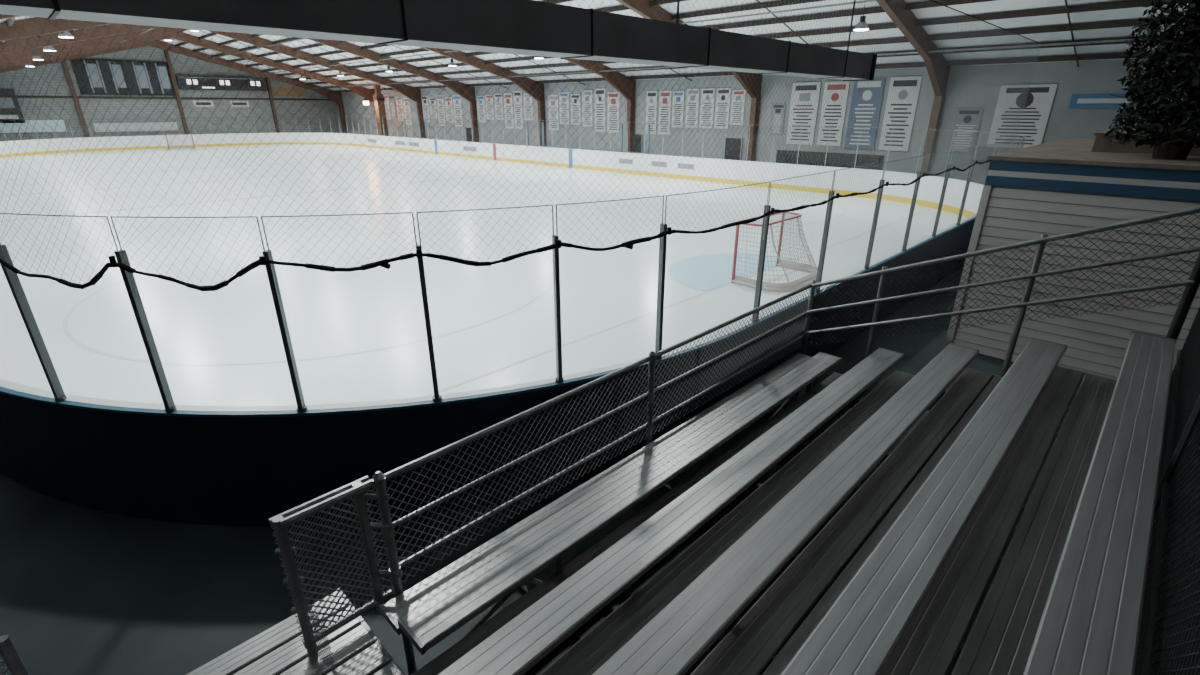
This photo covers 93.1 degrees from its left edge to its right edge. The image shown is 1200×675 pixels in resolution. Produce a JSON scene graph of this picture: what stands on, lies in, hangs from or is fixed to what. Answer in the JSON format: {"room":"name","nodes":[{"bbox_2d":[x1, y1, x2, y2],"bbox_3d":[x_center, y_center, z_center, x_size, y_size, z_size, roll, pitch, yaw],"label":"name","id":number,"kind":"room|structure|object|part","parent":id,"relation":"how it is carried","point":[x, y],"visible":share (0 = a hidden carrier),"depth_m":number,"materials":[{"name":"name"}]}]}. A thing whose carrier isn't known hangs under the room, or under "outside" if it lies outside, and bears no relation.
{"room":"ice rink","nodes":[
{"label":"ice rink","id":0,"kind":"room"},
{"bbox_2d":[0,88,24,122],"bbox_3d":[-46.324,-17.988,44.122,0.100,2.500,1.800,20,30,41],"label":"poster","id":1,"kind":"object","parent":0,"point":[3,91],"depth_m":44.33,"materials":[{"name":"paper"}]},
{"bbox_2d":[0,120,66,132],"bbox_3d":[-47.026,-16.331,44.024,0.060,0.900,8.400,20,30,41],"label":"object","id":2,"kind":"structure","parent":0,"point":[41,123],"depth_m":45.58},
{"bbox_3d":[-47.026,-16.331,44.024,0.060,0.900,8.400,20,30,41],"label":"panel","id":3,"kind":"part","parent":2,"relation":"part of","materials":[{"name":"blue"}]},
{"bbox_2d":[0,46,339,140],"bbox_3d":[-39.575,-21.532,50.356,0.250,8.860,31.600,20,30,41],"label":"wall","id":4,"kind":"structure","parent":0,"point":[63,88],"depth_m":50.90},
{"bbox_2d":[70,58,174,95],"bbox_3d":[-40.629,-22.232,48.620,0.120,2.740,6.520,20,30,41],"label":"window","id":5,"kind":"structure","parent":4,"relation":"in","point":[150,67],"depth_m":48.48,"materials":[{"name":"grey glass"}]},
{"bbox_2d":[93,122,177,131],"bbox_3d":[-40.742,-18.533,50.007,0.060,0.700,5.900,20,30,41],"label":"wall panel","id":6,"kind":"object","parent":4,"relation":"attached to","point":[167,126],"visible":0.79,"depth_m":49.87,"materials":[{"name":"white plastic"}]},
{"bbox_2d":[0,50,330,136],"bbox_3d":[-39.379,-21.152,50.302,0.300,8.196,31.400,20,30,41],"label":"trim","id":7,"kind":"structure","parent":4,"relation":"attached to","point":[167,56],"depth_m":50.49,"materials":[{"name":"brown wood"}]},
{"bbox_2d":[175,75,267,90],"bbox_3d":[-35.379,-23.852,53.363,0.570,1.150,7.300,20,30,41],"label":"scoreboard","id":8,"kind":"object","parent":4,"relation":"attached to","point":[225,82],"visible":0.91,"depth_m":53.01,"materials":[{"name":"black"}]},
{"bbox_2d":[272,86,306,96],"bbox_3d":[-31.453,-24.946,57.606,0.060,0.900,3.200,20,30,41],"label":"wall panel","id":9,"kind":"object","parent":4,"relation":"attached to","point":[281,91],"visible":0.86,"depth_m":57.51,"materials":[{"name":"brown wood"}]},
{"bbox_2d":[0,269,1199,674],"bbox_3d":[-14.031,-7.863,28.711,72.100,0.270,32.200,20,30,41],"label":"floor","id":10,"kind":"structure","parent":0,"point":[84,591],"depth_m":4.38,"materials":[{"name":"rubber"}]},
{"bbox_2d":[0,635,29,674],"bbox_3d":[-3.559,2.160,2.234,0.048,0.980,2.048,20,30,41],"label":"fence","id":11,"kind":"object","parent":10,"relation":"on","point":[8,651],"visible":1,"depth_m":2.74,"materials":[{"name":"silver metal"}]},
{"bbox_2d":[373,85,388,135],"bbox_3d":[-19.218,-19.344,49.888,0.900,5.154,0.800,20,30,41],"label":"column","id":12,"kind":"structure","parent":10,"relation":"on","point":[377,103],"depth_m":49.51,"materials":[{"name":"brown wood"}]},
{"bbox_2d":[0,144,967,405],"bbox_3d":[-16.055,-8.887,30.806,61.550,0.001,24.730,20,30,41],"label":"ice rink","id":13,"kind":"object","parent":10,"relation":"on","point":[237,322],"visible":0.68,"depth_m":12.44,"materials":[{"name":"white ice"}]},
{"bbox_2d":[165,134,194,149],"bbox_3d":[-36.105,-16.806,48.726,1.164,1.245,1.965,20,30,41],"label":"goal","id":14,"kind":"object","parent":13,"relation":"on","point":[175,141],"visible":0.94,"depth_m":48.76,"materials":[{"name":"red"}]},
{"bbox_2d":[0,145,930,396],"bbox_3d":[-15.920,-8.842,30.681,55.530,0.002,24.630,20,30,41],"label":"ice markings","id":15,"kind":"object","parent":13,"relation":"on","point":[710,271],"visible":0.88,"depth_m":12.35,"materials":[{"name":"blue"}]},
{"bbox_2d":[0,133,983,526],"bbox_3d":[-16.055,-9.370,30.611,61.800,1.102,24.980,20,30,41],"label":"dasher boards","id":16,"kind":"object","parent":13,"relation":"on","point":[190,464],"visible":0.78,"depth_m":4.95,"materials":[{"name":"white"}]},
{"bbox_2d":[0,116,1025,411],"bbox_3d":[-16.055,-10.584,30.097,61.749,1.530,24.929,20,30,41],"label":"posts","id":17,"kind":"object","parent":16,"relation":"on","point":[12,278],"visible":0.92,"depth_m":4.54,"materials":[{"name":"grey metal"}]},
{"bbox_2d":[0,0,1041,290],"bbox_3d":[-9.731,-4.652,11.525,36.590,2.624,13.296,6,23,14],"label":"netting","id":18,"kind":"object","parent":17,"relation":"on","point":[987,60],"visible":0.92,"depth_m":4.25,"materials":[{"name":"black fabric"}]},
{"bbox_2d":[731,212,817,291],"bbox_3d":[3.739,-1.798,11.580,1.164,1.245,1.965,20,30,41],"label":"goal","id":19,"kind":"object","parent":13,"relation":"on","point":[777,287],"visible":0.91,"depth_m":11.35,"materials":[{"name":"red"}]},
{"bbox_2d":[404,119,649,153],"bbox_3d":[-6.678,-13.221,38.236,26.050,2.530,0.080,20,30,41],"label":"frame","id":20,"kind":"object","parent":10,"relation":"on","point":[648,133],"visible":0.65,"depth_m":33.19,"materials":[{"name":"blue metal"}]},
{"bbox_2d":[0,0,1199,173],"bbox_3d":[-14.031,-12.086,27.005,71.500,8.840,31.609,20,30,41],"label":"roof frame","id":21,"kind":"object","parent":10,"relation":"on","point":[93,41],"visible":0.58,"depth_m":29.28,"materials":[{"name":"brown wood"}]},
{"bbox_2d":[363,83,368,104],"bbox_3d":[-20.345,-21.138,49.307,0.792,1.756,0.492,20,30,41],"label":"lamp","id":22,"kind":"object","parent":21,"relation":"hanging from","point":[365,102],"visible":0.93,"depth_m":49.47,"materials":[{"name":"beige"}]},
{"bbox_2d":[103,0,1199,88],"bbox_3d":[-10.590,-15.188,29.514,71.100,2.452,15.852,20,30,41],"label":"conduit","id":23,"kind":"object","parent":21,"relation":"attached to","point":[840,4],"visible":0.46,"depth_m":20.51,"materials":[{"name":"grey metal"}]},
{"bbox_2d":[186,331,1175,674],"bbox_3d":[0.561,1.362,3.286,3.483,1.672,7.640,20,30,41],"label":"bleachers","id":24,"kind":"object","parent":10,"relation":"on","point":[896,581],"visible":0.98,"depth_m":3.15,"materials":[{"name":"grey metal"}]},
{"bbox_2d":[268,206,1199,674],"bbox_3d":[1.483,0.591,3.762,3.144,2.746,5.830,20,30,41],"label":"fence","id":25,"kind":"object","parent":10,"relation":"on","point":[356,488],"visible":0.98,"depth_m":4.37,"materials":[{"name":"silver metal"}]},
{"bbox_2d":[776,150,884,169],"bbox_3d":[9.807,-7.323,24.971,4.800,1.530,0.450,20,30,41],"label":"bench","id":26,"kind":"object","parent":10,"relation":"on","point":[783,154],"visible":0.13,"depth_m":24.79,"materials":[{"name":"grey metal"}]},
{"bbox_2d":[945,367,986,392],"bbox_3d":[4.728,0.669,7.208,1.200,0.020,1.400,20,30,41],"label":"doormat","id":27,"kind":"object","parent":10,"relation":"on","point":[965,369],"visible":0.02,"depth_m":7.47,"materials":[{"name":"black rubber"}]},
{"bbox_2d":[944,138,1199,379],"bbox_3d":[9.758,-1.217,8.245,6.280,2.740,6.760,20,30,41],"label":"siding wall","id":28,"kind":"structure","parent":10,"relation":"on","point":[1062,186],"depth_m":7.24,"materials":[{"name":"grey"}]},
{"bbox_2d":[1092,128,1199,155],"bbox_3d":[9.877,-2.685,7.874,4.460,0.260,3.360,20,30,41],"label":"platform","id":29,"kind":"object","parent":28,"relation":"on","point":[1100,144],"visible":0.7,"depth_m":8.05,"materials":[{"name":"brown wood"}]},
{"bbox_2d":[1105,0,1199,159],"bbox_3d":[7.170,-3.132,6.734,1.630,1.943,1.634,20,30,41],"label":"artificial tree","id":30,"kind":"object","parent":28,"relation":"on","point":[1174,141],"visible":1,"depth_m":6.77,"materials":[{"name":"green plant"}]},
{"bbox_2d":[1134,307,1199,674],"bbox_3d":[2.026,1.274,2.147,0.055,2.690,7.403,20,30,41],"label":"fence","id":31,"kind":"object","parent":10,"relation":"on","point":[1180,460],"visible":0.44,"depth_m":2.37,"materials":[{"name":"grey metal"}]},
{"bbox_2d":[0,0,1199,92],"bbox_3d":[-14.031,-14.282,26.118,72.100,4.384,32.200,20,30,41],"label":"ceiling","id":32,"kind":"structure","parent":0,"point":[998,6],"depth_m":20.62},
{"bbox_2d":[32,56,43,59],"bbox_3d":[-32.892,-16.594,33.125,0.510,0.750,0.510,20,30,41],"label":"lamp","id":33,"kind":"object","parent":32,"relation":"hanging from","point":[36,57],"visible":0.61,"depth_m":33.11,"materials":[{"name":"grey metal"}]},
{"bbox_2d":[43,46,55,50],"bbox_3d":[-27.089,-14.451,27.820,0.510,0.750,0.510,20,30,41],"label":"lamp","id":34,"kind":"object","parent":32,"relation":"hanging from","point":[49,48],"visible":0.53,"depth_m":27.80,"materials":[{"name":"grey metal"}]},
{"bbox_2d":[58,31,74,37],"bbox_3d":[-21.286,-12.307,22.514,0.510,0.750,0.510,20,30,41],"label":"lamp","id":35,"kind":"object","parent":32,"relation":"hanging from","point":[65,34],"visible":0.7,"depth_m":22.50,"materials":[{"name":"grey metal"}]},
{"bbox_2d":[0,0,877,80],"bbox_3d":[-1.046,-3.097,1.770,0.287,3.878,10.920,20,30,41],"label":"duct","id":36,"kind":"object","parent":32,"relation":"hanging from","point":[519,27],"visible":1,"depth_m":2.77,"materials":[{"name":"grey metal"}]},
{"bbox_2d":[448,59,456,66],"bbox_3d":[-8.928,-16.760,34.230,0.510,0.750,0.510,20,30,41],"label":"lamp","id":37,"kind":"object","parent":32,"relation":"hanging from","point":[451,60],"visible":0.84,"depth_m":34.19,"materials":[{"name":"grey metal"}]},
{"bbox_2d":[853,5,869,30],"bbox_3d":[8.481,-10.329,18.313,0.510,0.750,0.510,20,30,41],"label":"lamp","id":38,"kind":"object","parent":32,"relation":"hanging from","point":[862,20],"visible":0.83,"depth_m":18.27,"materials":[{"name":"grey metal"}]},
{"bbox_2d":[335,57,1197,183],"bbox_3d":[-2.849,-14.475,38.269,71.500,4.830,0.250,20,30,41],"label":"wall","id":39,"kind":"structure","parent":0,"point":[1092,76],"depth_m":27.23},
{"bbox_2d":[383,95,390,118],"bbox_3d":[-20.125,-21.677,53.463,1.206,2.141,0.047,20,30,41],"label":"banner","id":40,"kind":"object","parent":39,"relation":"attached to","point":[386,102],"visible":0.66,"depth_m":53.35,"materials":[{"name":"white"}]},
{"bbox_2d":[388,95,396,116],"bbox_3d":[-19.216,-21.412,52.603,1.109,1.894,0.047,20,30,41],"label":"banner","id":41,"kind":"object","parent":39,"relation":"attached to","point":[391,97],"visible":0.88,"depth_m":52.55,"materials":[{"name":"grey fabric"}]},
{"bbox_2d":[395,96,403,120],"bbox_3d":[-18.249,-20.867,51.795,1.175,2.090,0.047,20,30,41],"label":"banner","id":42,"kind":"object","parent":39,"relation":"attached to","point":[399,103],"visible":0.97,"depth_m":51.76,"materials":[{"name":"white fabric"}]},
{"bbox_2d":[403,97,411,124],"bbox_3d":[-17.313,-20.328,51.017,1.155,2.273,0.047,20,30,41],"label":"banner","id":43,"kind":"object","parent":39,"relation":"attached to","point":[407,111],"visible":0.88,"depth_m":50.99,"materials":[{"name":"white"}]},
{"bbox_2d":[421,95,429,121],"bbox_3d":[-14.986,-19.669,48.809,1.040,2.105,0.047,20,30,41],"label":"banner","id":44,"kind":"object","parent":39,"relation":"attached to","point":[425,104],"visible":0.87,"depth_m":48.79,"materials":[{"name":"grey fabric"}]},
{"bbox_2d":[429,97,436,117],"bbox_3d":[-14.107,-19.408,47.979,1.029,1.644,0.047,20,30,41],"label":"banner","id":45,"kind":"object","parent":39,"relation":"attached to","point":[432,100],"visible":0.87,"depth_m":47.96,"materials":[{"name":"grey fabric"}]},
{"bbox_2d":[436,95,445,125],"bbox_3d":[-13.221,-18.885,47.248,1.038,2.421,0.047,20,30,41],"label":"banner","id":46,"kind":"object","parent":39,"relation":"attached to","point":[440,100],"visible":0.84,"depth_m":47.23,"materials":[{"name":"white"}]},
{"bbox_2d":[444,97,453,122],"bbox_3d":[-12.314,-18.598,46.400,1.105,1.924,0.047,20,30,41],"label":"banner","id":47,"kind":"object","parent":39,"relation":"attached to","point":[448,105],"visible":0.94,"depth_m":46.38,"materials":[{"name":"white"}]},
{"bbox_2d":[453,94,462,126],"bbox_3d":[-11.425,-18.210,45.611,1.122,2.397,0.047,20,30,41],"label":"banner","id":48,"kind":"object","parent":39,"relation":"attached to","point":[456,98],"visible":0.87,"depth_m":45.58,"materials":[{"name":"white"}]},
{"bbox_2d":[465,127,472,141],"bbox_3d":[-10.343,-15.796,45.437,1.120,1.910,0.095,20,30,41],"label":"door","id":49,"kind":"structure","parent":39,"relation":"in","point":[469,134],"depth_m":45.39,"materials":[{"name":"grey metal"}]},
{"bbox_2d":[476,95,485,121],"bbox_3d":[-9.089,-17.484,43.419,1.006,1.891,0.047,20,30,41],"label":"banner","id":50,"kind":"object","parent":39,"relation":"attached to","point":[481,106],"visible":0.88,"depth_m":43.39,"materials":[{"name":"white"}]},
{"bbox_2d":[485,94,493,118],"bbox_3d":[-8.292,-17.314,42.641,0.942,1.760,0.047,20,30,41],"label":"banner","id":51,"kind":"object","parent":39,"relation":"attached to","point":[489,103],"visible":0.93,"depth_m":42.62,"materials":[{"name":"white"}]},
{"bbox_2d":[494,93,503,119],"bbox_3d":[-7.467,-17.034,41.877,0.960,1.812,0.047,20,30,41],"label":"banner","id":52,"kind":"object","parent":39,"relation":"attached to","point":[498,112],"visible":0.95,"depth_m":41.87,"materials":[{"name":"grey fabric"}]},
{"bbox_2d":[504,92,513,128],"bbox_3d":[-6.629,-16.454,41.219,1.014,2.430,0.047,20,30,41],"label":"banner","id":53,"kind":"object","parent":39,"relation":"attached to","point":[507,105],"visible":0.84,"depth_m":41.22,"materials":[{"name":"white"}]},
{"bbox_2d":[513,90,522,128],"bbox_3d":[-5.832,-16.219,40.466,0.954,2.558,0.047,20,30,41],"label":"banner","id":54,"kind":"object","parent":39,"relation":"attached to","point":[518,93],"visible":0.9,"depth_m":40.44,"materials":[{"name":"grey fabric"}]},
{"bbox_2d":[523,93,532,119],"bbox_3d":[-5.013,-16.106,39.642,0.952,1.767,0.047,20,30,41],"label":"banner","id":55,"kind":"object","parent":39,"relation":"attached to","point":[528,104],"visible":0.88,"depth_m":39.64,"materials":[{"name":"grey fabric"}]},
{"bbox_2d":[548,94,558,129],"bbox_3d":[-3.116,-15.070,38.042,0.983,2.244,0.047,20,30,41],"label":"banner","id":56,"kind":"object","parent":39,"relation":"attached to","point":[552,97],"visible":0.96,"depth_m":38.02,"materials":[{"name":"grey fabric"}]},
{"bbox_2d":[559,92,569,123],"bbox_3d":[-2.350,-15.037,37.241,0.934,1.982,0.047,20,30,41],"label":"banner","id":57,"kind":"object","parent":39,"relation":"attached to","point":[563,109],"visible":0.91,"depth_m":37.23,"materials":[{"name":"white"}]},
{"bbox_2d":[571,93,580,124],"bbox_3d":[-1.575,-14.695,36.554,0.912,1.864,0.047,20,30,41],"label":"banner","id":58,"kind":"object","parent":39,"relation":"attached to","point":[577,105],"visible":0.91,"depth_m":36.53,"materials":[{"name":"grey fabric"}]},
{"bbox_2d":[582,89,592,126],"bbox_3d":[-0.798,-14.454,35.825,0.894,2.163,0.047,20,30,41],"label":"banner","id":59,"kind":"object","parent":39,"relation":"attached to","point":[585,94],"visible":0.92,"depth_m":35.80,"materials":[{"name":"grey fabric"}]},
{"bbox_2d":[594,88,605,131],"bbox_3d":[-0.004,-14.061,35.140,0.923,2.546,0.047,20,30,41],"label":"banner","id":60,"kind":"object","parent":39,"relation":"attached to","point":[599,110],"visible":0.88,"depth_m":35.10,"materials":[{"name":"grey fabric"}]},
{"bbox_2d":[607,91,619,132],"bbox_3d":[0.804,-13.663,34.442,0.992,2.332,0.047,20,30,41],"label":"banner","id":61,"kind":"object","parent":39,"relation":"attached to","point":[610,106],"visible":0.91,"depth_m":34.43,"materials":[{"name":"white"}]},
{"bbox_2d":[634,134,642,153],"bbox_3d":[2.118,-11.193,34.044,1.120,1.910,0.095,20,30,41],"label":"door","id":62,"kind":"structure","parent":39,"relation":"in","point":[638,138],"depth_m":33.70,"materials":[{"name":"grey metal"}]},
{"bbox_2d":[646,90,657,133],"bbox_3d":[2.933,-12.877,32.495,0.773,2.333,0.047,20,30,41],"label":"banner","id":63,"kind":"object","parent":39,"relation":"attached to","point":[650,94],"visible":0.84,"depth_m":32.46,"materials":[{"name":"grey fabric"}]},
{"bbox_2d":[658,90,671,134],"bbox_3d":[3.623,-12.618,31.865,0.826,2.325,0.047,20,30,41],"label":"banner","id":64,"kind":"object","parent":39,"relation":"attached to","point":[663,123],"visible":0.86,"depth_m":31.85,"materials":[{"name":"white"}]},
{"bbox_2d":[672,90,684,127],"bbox_3d":[4.272,-12.550,31.202,0.764,1.896,0.047,20,30,41],"label":"banner","id":65,"kind":"object","parent":39,"relation":"attached to","point":[678,103],"visible":0.88,"depth_m":31.19,"materials":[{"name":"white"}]},
{"bbox_2d":[685,88,699,127],"bbox_3d":[4.959,-12.338,30.557,0.808,1.984,0.047,20,30,41],"label":"banner","id":66,"kind":"object","parent":39,"relation":"attached to","point":[691,104],"visible":0.93,"depth_m":30.55,"materials":[{"name":"grey fabric"}]},
{"bbox_2d":[699,88,714,127],"bbox_3d":[5.641,-12.083,29.935,0.836,1.978,0.047,20,30,41],"label":"banner","id":67,"kind":"object","parent":39,"relation":"attached to","point":[711,93],"visible":0.89,"depth_m":29.93,"materials":[{"name":"grey fabric"}]},
{"bbox_2d":[714,87,730,128],"bbox_3d":[6.316,-11.831,29.319,0.848,1.974,0.047,20,30,41],"label":"banner","id":68,"kind":"object","parent":39,"relation":"attached to","point":[718,99],"visible":0.88,"depth_m":29.31,"materials":[{"name":"grey fabric"}]},
{"bbox_2d":[722,137,742,159],"bbox_3d":[6.888,-9.431,29.682,1.120,1.910,0.095,20,30,41],"label":"door","id":69,"kind":"structure","parent":39,"relation":"in","point":[726,154],"depth_m":29.50,"materials":[{"name":"grey metal"}]},
{"bbox_2d":[730,89,745,124],"bbox_3d":[6.957,-11.639,28.715,0.762,1.670,0.047,20,30,41],"label":"banner","id":70,"kind":"object","parent":39,"relation":"attached to","point":[737,108],"visible":0.77,"depth_m":28.71,"materials":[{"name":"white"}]},
{"bbox_2d":[769,103,785,134],"bbox_3d":[8.560,-10.560,27.445,0.700,1.420,0.047,20,30,41],"label":"banner","id":71,"kind":"object","parent":39,"relation":"attached to","point":[781,114],"visible":0.86,"depth_m":27.43,"materials":[{"name":"grey fabric"}]},
{"bbox_2d":[786,81,820,144],"bbox_3d":[9.468,-10.457,26.522,1.350,2.720,0.047,20,30,41],"label":"banner","id":72,"kind":"object","parent":39,"relation":"attached to","point":[806,85],"visible":0.86,"depth_m":26.50,"materials":[{"name":"grey fabric"}]},
{"bbox_2d":[817,80,849,145],"bbox_3d":[10.483,-10.082,25.594,1.100,2.720,0.047,20,30,41],"label":"banner","id":73,"kind":"object","parent":39,"relation":"attached to","point":[840,104],"visible":0.75,"depth_m":25.57,"materials":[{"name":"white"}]},
{"bbox_2d":[844,77,885,149],"bbox_3d":[11.480,-9.713,24.683,1.300,2.920,0.047,20,30,41],"label":"banner","id":74,"kind":"object","parent":39,"relation":"attached to","point":[854,95],"visible":0.8,"depth_m":24.67,"materials":[{"name":"blue fabric"}]},
{"bbox_2d":[879,75,921,151],"bbox_3d":[12.512,-9.332,23.738,1.200,2.920,0.047,20,30,41],"label":"banner","id":75,"kind":"object","parent":39,"relation":"attached to","point":[902,103],"visible":0.84,"depth_m":23.71,"materials":[{"name":"grey fabric"}]},
{"bbox_2d":[947,107,981,154],"bbox_3d":[14.328,-8.105,22.303,0.900,1.720,0.047,20,30,41],"label":"banner","id":76,"kind":"object","parent":39,"relation":"attached to","point":[976,116],"visible":0.69,"depth_m":22.29,"materials":[{"name":"grey fabric"}]},
{"bbox_2d":[986,83,1057,147],"bbox_3d":[15.538,-8.168,20.990,1.700,2.220,0.047,20,30,41],"label":"banner","id":77,"kind":"object","parent":39,"relation":"attached to","point":[1040,97],"visible":0.82,"depth_m":20.90,"materials":[{"name":"grey fabric"}]},
{"bbox_2d":[1068,93,1187,107],"bbox_3d":[17.805,-7.799,18.703,3.700,0.450,0.100,20,30,41],"label":"wall sign","id":78,"kind":"object","parent":39,"relation":"attached to","point":[1077,100],"visible":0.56,"depth_m":19.39,"materials":[{"name":"blue"}]}
]}

